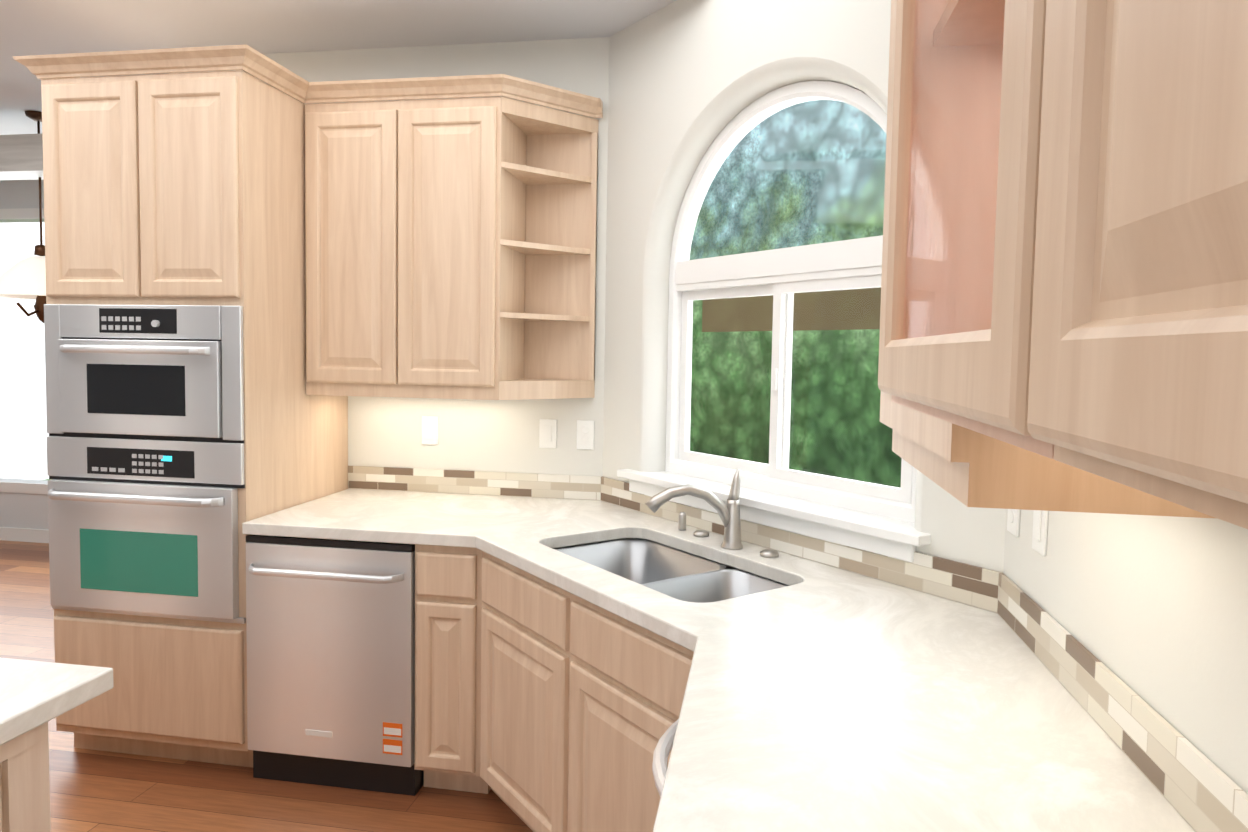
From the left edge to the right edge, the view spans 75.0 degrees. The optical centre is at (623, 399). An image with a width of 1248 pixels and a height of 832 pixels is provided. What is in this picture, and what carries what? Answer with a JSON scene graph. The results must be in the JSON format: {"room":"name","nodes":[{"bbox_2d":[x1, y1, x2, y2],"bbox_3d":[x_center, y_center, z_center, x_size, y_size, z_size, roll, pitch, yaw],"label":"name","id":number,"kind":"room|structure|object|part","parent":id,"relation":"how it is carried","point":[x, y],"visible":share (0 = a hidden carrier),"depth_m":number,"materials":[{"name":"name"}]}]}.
{"room":"kitchen","nodes":[
{"label":"kitchen","id":0,"kind":"room"},
{"bbox_2d":[0,179,43,222],"bbox_3d":[-4.498,-1.507,6.120,1.565,0.320,0.140,2,3,10],"label":"wall","id":1,"kind":"structure","parent":0,"point":[15,194],"depth_m":6.05,"materials":[{"name":"white paint"}]},
{"bbox_2d":[0,478,48,529],"bbox_3d":[-4.538,0.854,6.256,1.565,0.450,0.140,2,3,10],"label":"wall","id":2,"kind":"structure","parent":0,"point":[24,510],"depth_m":6.19,"materials":[{"name":"white paint"}]},
{"bbox_2d":[0,208,47,493],"bbox_3d":[-4.021,-0.341,6.021,2.750,2.130,0.020,2,3,10],"label":"window","id":3,"kind":"structure","parent":2,"relation":"in","point":[26,213],"depth_m":6.12,"materials":[{"name":"white"}]},
{"bbox_2d":[0,527,48,542],"bbox_3d":[-3.827,1.052,6.067,4.640,0.100,0.014,2,3,10],"label":"baseboard","id":4,"kind":"structure","parent":2,"relation":"attached to","point":[24,535],"depth_m":6.18,"materials":[{"name":"white wood"}]},
{"bbox_2d":[0,540,532,831],"bbox_3d":[-3.109,1.415,1.349,7.928,0.060,9.380,2,3,10],"label":"floor","id":5,"kind":"structure","parent":0,"point":[97,791],"depth_m":2.74,"materials":[{"name":"brown wood"}]},
{"bbox_2d":[0,702,71,831],"bbox_3d":[-2.137,0.965,1.327,2.246,0.874,0.572,2,3,10],"label":"kitchen island","id":6,"kind":"object","parent":5,"relation":"on","point":[24,753],"depth_m":1.36,"materials":[{"name":"wood"}]},
{"bbox_3d":[-1.055,0.958,1.106,0.019,0.690,0.460,2,3,10],"label":"panel","id":7,"kind":"part","parent":6,"relation":"part of","materials":[{"name":"brown wood"}]},
{"bbox_2d":[0,658,113,737],"bbox_3d":[-2.147,0.507,1.324,2.304,0.040,0.770,2,3,10],"label":"island countertop","id":8,"kind":"structure","parent":6,"relation":"on","point":[30,690],"depth_m":1.43,"materials":[{"name":"white stone"}]},
{"bbox_2d":[41,70,347,767],"bbox_3d":[-1.622,0.090,3.140,0.772,2.430,0.788,2,3,10],"label":"tall cabinet","id":9,"kind":"object","parent":5,"relation":"on","point":[192,426],"visible":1,"depth_m":2.82,"materials":[{"name":"brown wood"}]},
{"bbox_2d":[43,304,245,623],"bbox_3d":[-1.683,0.221,2.803,0.764,1.093,0.091,2,3,10],"label":"oven","id":10,"kind":"object","parent":9,"relation":"in","point":[146,403],"depth_m":2.81,"materials":[{"name":"silver metal"}]},
{"bbox_2d":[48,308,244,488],"bbox_3d":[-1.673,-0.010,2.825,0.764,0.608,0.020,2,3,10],"label":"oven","id":11,"kind":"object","parent":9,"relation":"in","point":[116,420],"depth_m":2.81,"materials":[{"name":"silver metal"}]},
{"bbox_2d":[246,535,423,795],"bbox_3d":[-0.962,0.893,3.001,0.602,0.866,0.631,2,3,10],"label":"dishwasher","id":12,"kind":"object","parent":5,"relation":"on","point":[330,628],"visible":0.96,"depth_m":2.75,"materials":[{"name":"silver metal"}]},
{"bbox_2d":[652,719,678,797],"bbox_3d":[0.365,1.002,1.486,0.640,0.866,0.478,2,3,10],"label":"trash compactor","id":13,"kind":"object","parent":5,"relation":"on","point":[663,748],"visible":0.1,"depth_m":1.49,"materials":[{"name":"silver metal"}]},
{"bbox_2d":[242,466,1247,831],"bbox_3d":[-0.345,0.839,1.572,2.300,1.159,3.528,2,3,10],"label":"base cabinet","id":14,"kind":"object","parent":5,"relation":"on","point":[584,644],"visible":1,"depth_m":1.91,"materials":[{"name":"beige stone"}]},
{"bbox_2d":[644,469,743,549],"bbox_3d":[0.220,0.337,2.501,0.285,0.244,0.171,-1,4,-35],"label":"faucet","id":15,"kind":"object","parent":14,"relation":"on","point":[729,513],"depth_m":2.50,"materials":[{"name":"silver metal"}]},
{"bbox_2d":[0,0,675,134],"bbox_3d":[-3.061,-1.390,1.188,7.928,0.060,9.380,2,3,10],"label":"ceiling","id":16,"kind":"structure","parent":0,"point":[37,27],"depth_m":3.13,"materials":[{"name":"white paint"}]},
{"bbox_2d":[0,134,42,179],"bbox_3d":[-3.845,-1.316,4.475,1.810,0.190,0.200,2,3,10],"label":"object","id":17,"kind":"object","parent":16,"relation":"attached to","point":[21,156],"depth_m":4.26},
{"bbox_2d":[0,111,45,322],"bbox_3d":[-3.177,-0.981,4.430,0.544,1.129,0.544,2,3,10],"label":"pendant lamp","id":18,"kind":"object","parent":16,"relation":"hanging from","point":[25,278],"visible":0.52,"depth_m":4.32,"materials":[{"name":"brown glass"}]},
{"bbox_3d":[-3.183,-0.669,4.448,0.544,0.227,0.544,2,3,10],"label":"pendant shade","id":19,"kind":"part","parent":18,"relation":"part of","materials":[{"name":"white glass"}]},
{"bbox_2d":[167,37,608,488],"bbox_3d":[-0.956,-0.079,3.491,2.100,2.750,0.140,2,3,10],"label":"wall","id":20,"kind":"structure","parent":0,"point":[490,435],"depth_m":3.34,"materials":[{"name":"white paint"}]},
{"bbox_2d":[296,78,399,396],"bbox_3d":[-1.003,-0.600,3.221,0.378,1.160,0.347,2,3,10],"label":"upper cabinet","id":21,"kind":"object","parent":20,"relation":"attached to","point":[352,147],"depth_m":3.05,"materials":[{"name":"brown wood"}]},
{"bbox_3d":[-1.089,-1.141,2.999,1.918,0.060,0.752,2,3,10],"label":"crown rail","id":22,"kind":"part","parent":21,"relation":"part of","materials":[{"name":"brown wood"}]},
{"bbox_2d":[422,416,437,444],"bbox_3d":[-0.812,0.129,3.402,0.072,0.118,0.009,2,3,10],"label":"outlet","id":23,"kind":"object","parent":20,"relation":"attached to","point":[429,429],"visible":1,"depth_m":3.40,"materials":[{"name":"white plastic"}]},
{"bbox_2d":[400,74,531,399],"bbox_3d":[-0.621,-0.590,3.156,0.396,1.160,0.347,2,3,10],"label":"upper cabinet","id":24,"kind":"object","parent":20,"relation":"attached to","point":[450,248],"depth_m":2.99,"materials":[{"name":"brown wood"}]},
{"bbox_2d":[499,96,598,399],"bbox_3d":[-0.281,-0.551,3.110,0.291,1.100,0.327,2,3,10],"label":"corner shelf","id":25,"kind":"object","parent":24,"relation":"attached to","point":[548,157],"depth_m":3.23,"materials":[{"name":"brown wood"}]},
{"bbox_2d":[347,466,601,500],"bbox_3d":[-0.635,0.345,3.381,1.100,0.097,0.009,2,3,10],"label":"backsplash","id":26,"kind":"structure","parent":20,"relation":"attached to","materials":[{"name":"tile"}]},
{"bbox_2d":[539,419,556,447],"bbox_3d":[-0.310,0.140,3.316,0.072,0.118,0.010,2,3,10],"label":"rocker light switch","id":27,"kind":"object","parent":20,"relation":"attached to","point":[547,433],"visible":1,"depth_m":3.31,"materials":[{"name":"white plastic"}]},
{"bbox_2d":[576,420,593,449],"bbox_3d":[-0.157,0.144,3.291,0.072,0.118,0.009,2,3,10],"label":"duplex electrical outlet","id":28,"kind":"object","parent":20,"relation":"attached to","point":[585,434],"visible":1,"depth_m":3.29,"materials":[{"name":"white plastic"}]},
{"bbox_2d":[603,0,1005,572],"bbox_3d":[0.467,-0.005,2.623,0.140,2.750,1.694,-1,4,-35],"label":"wall","id":29,"kind":"structure","parent":0,"point":[689,80],"depth_m":2.89,"materials":[{"name":"white paint"}]},
{"bbox_2d":[617,469,930,561],"bbox_3d":[0.417,0.345,2.627,0.150,0.080,1.330,-1,4,-35],"label":"window sill","id":30,"kind":"structure","parent":29,"relation":"attached to","point":[889,537],"depth_m":2.39,"materials":[{"name":"white wood"}]},
{"bbox_2d":[665,81,916,522],"bbox_3d":[0.512,-0.342,2.616,0.062,1.295,1.120,-1,4,-35],"label":"arched window","id":31,"kind":"structure","parent":29,"relation":"in","point":[782,276],"depth_m":2.63,"materials":[{"name":"white wood"}]},
{"bbox_2d":[702,287,880,331],"bbox_3d":[0.668,-0.333,2.728,0.002,0.200,1.230,-1,4,-35],"label":"window shade","id":32,"kind":"object","parent":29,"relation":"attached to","point":[801,310],"depth_m":2.79,"materials":[{"name":"beige fabric"}]},
{"bbox_2d":[1003,509,1247,793],"bbox_3d":[0.488,0.199,-0.931,0.140,2.750,5.950,2,3,10],"label":"wall","id":33,"kind":"structure","parent":0,"point":[1151,611],"depth_m":1.16,"materials":[{"name":"white paint"}]},
{"bbox_2d":[878,0,989,415],"bbox_3d":[0.624,-0.522,1.232,0.346,1.033,0.629,2,3,10],"label":"upper cabinet","id":34,"kind":"object","parent":33,"relation":"attached to","point":[939,49],"depth_m":0.94,"materials":[{"name":"brown wood"}]},
{"bbox_2d":[1007,509,1019,536],"bbox_3d":[0.879,0.245,1.836,0.009,0.118,0.072,2,3,10],"label":"duplex electrical outlet","id":35,"kind":"object","parent":33,"relation":"attached to","point":[1013,522],"visible":0.5,"depth_m":1.82,"materials":[{"name":"white plastic"}]},
{"bbox_2d":[1032,510,1047,555],"bbox_3d":[0.849,0.254,1.663,0.010,0.118,0.072,2,3,10],"label":"rocker light switch","id":36,"kind":"object","parent":33,"relation":"attached to","point":[1040,529],"visible":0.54,"depth_m":1.65,"materials":[{"name":"white plastic"}]},
{"bbox_2d":[970,0,1247,528],"bbox_3d":[0.389,-0.461,0.101,0.429,1.033,0.618,2,3,10],"label":"upper cabinet","id":37,"kind":"object","parent":33,"relation":"attached to","point":[1064,307],"depth_m":0.34,"materials":[{"name":"brown wood"}]},
{"label":"outside","id":38,"kind":"structure","parent":0,"visible":0},
{"bbox_2d":[689,100,901,487],"bbox_3d":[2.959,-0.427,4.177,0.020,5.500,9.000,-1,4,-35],"label":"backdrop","id":39,"kind":"structure","parent":38,"point":[859,196],"depth_m":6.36,"materials":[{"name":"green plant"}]}
]}

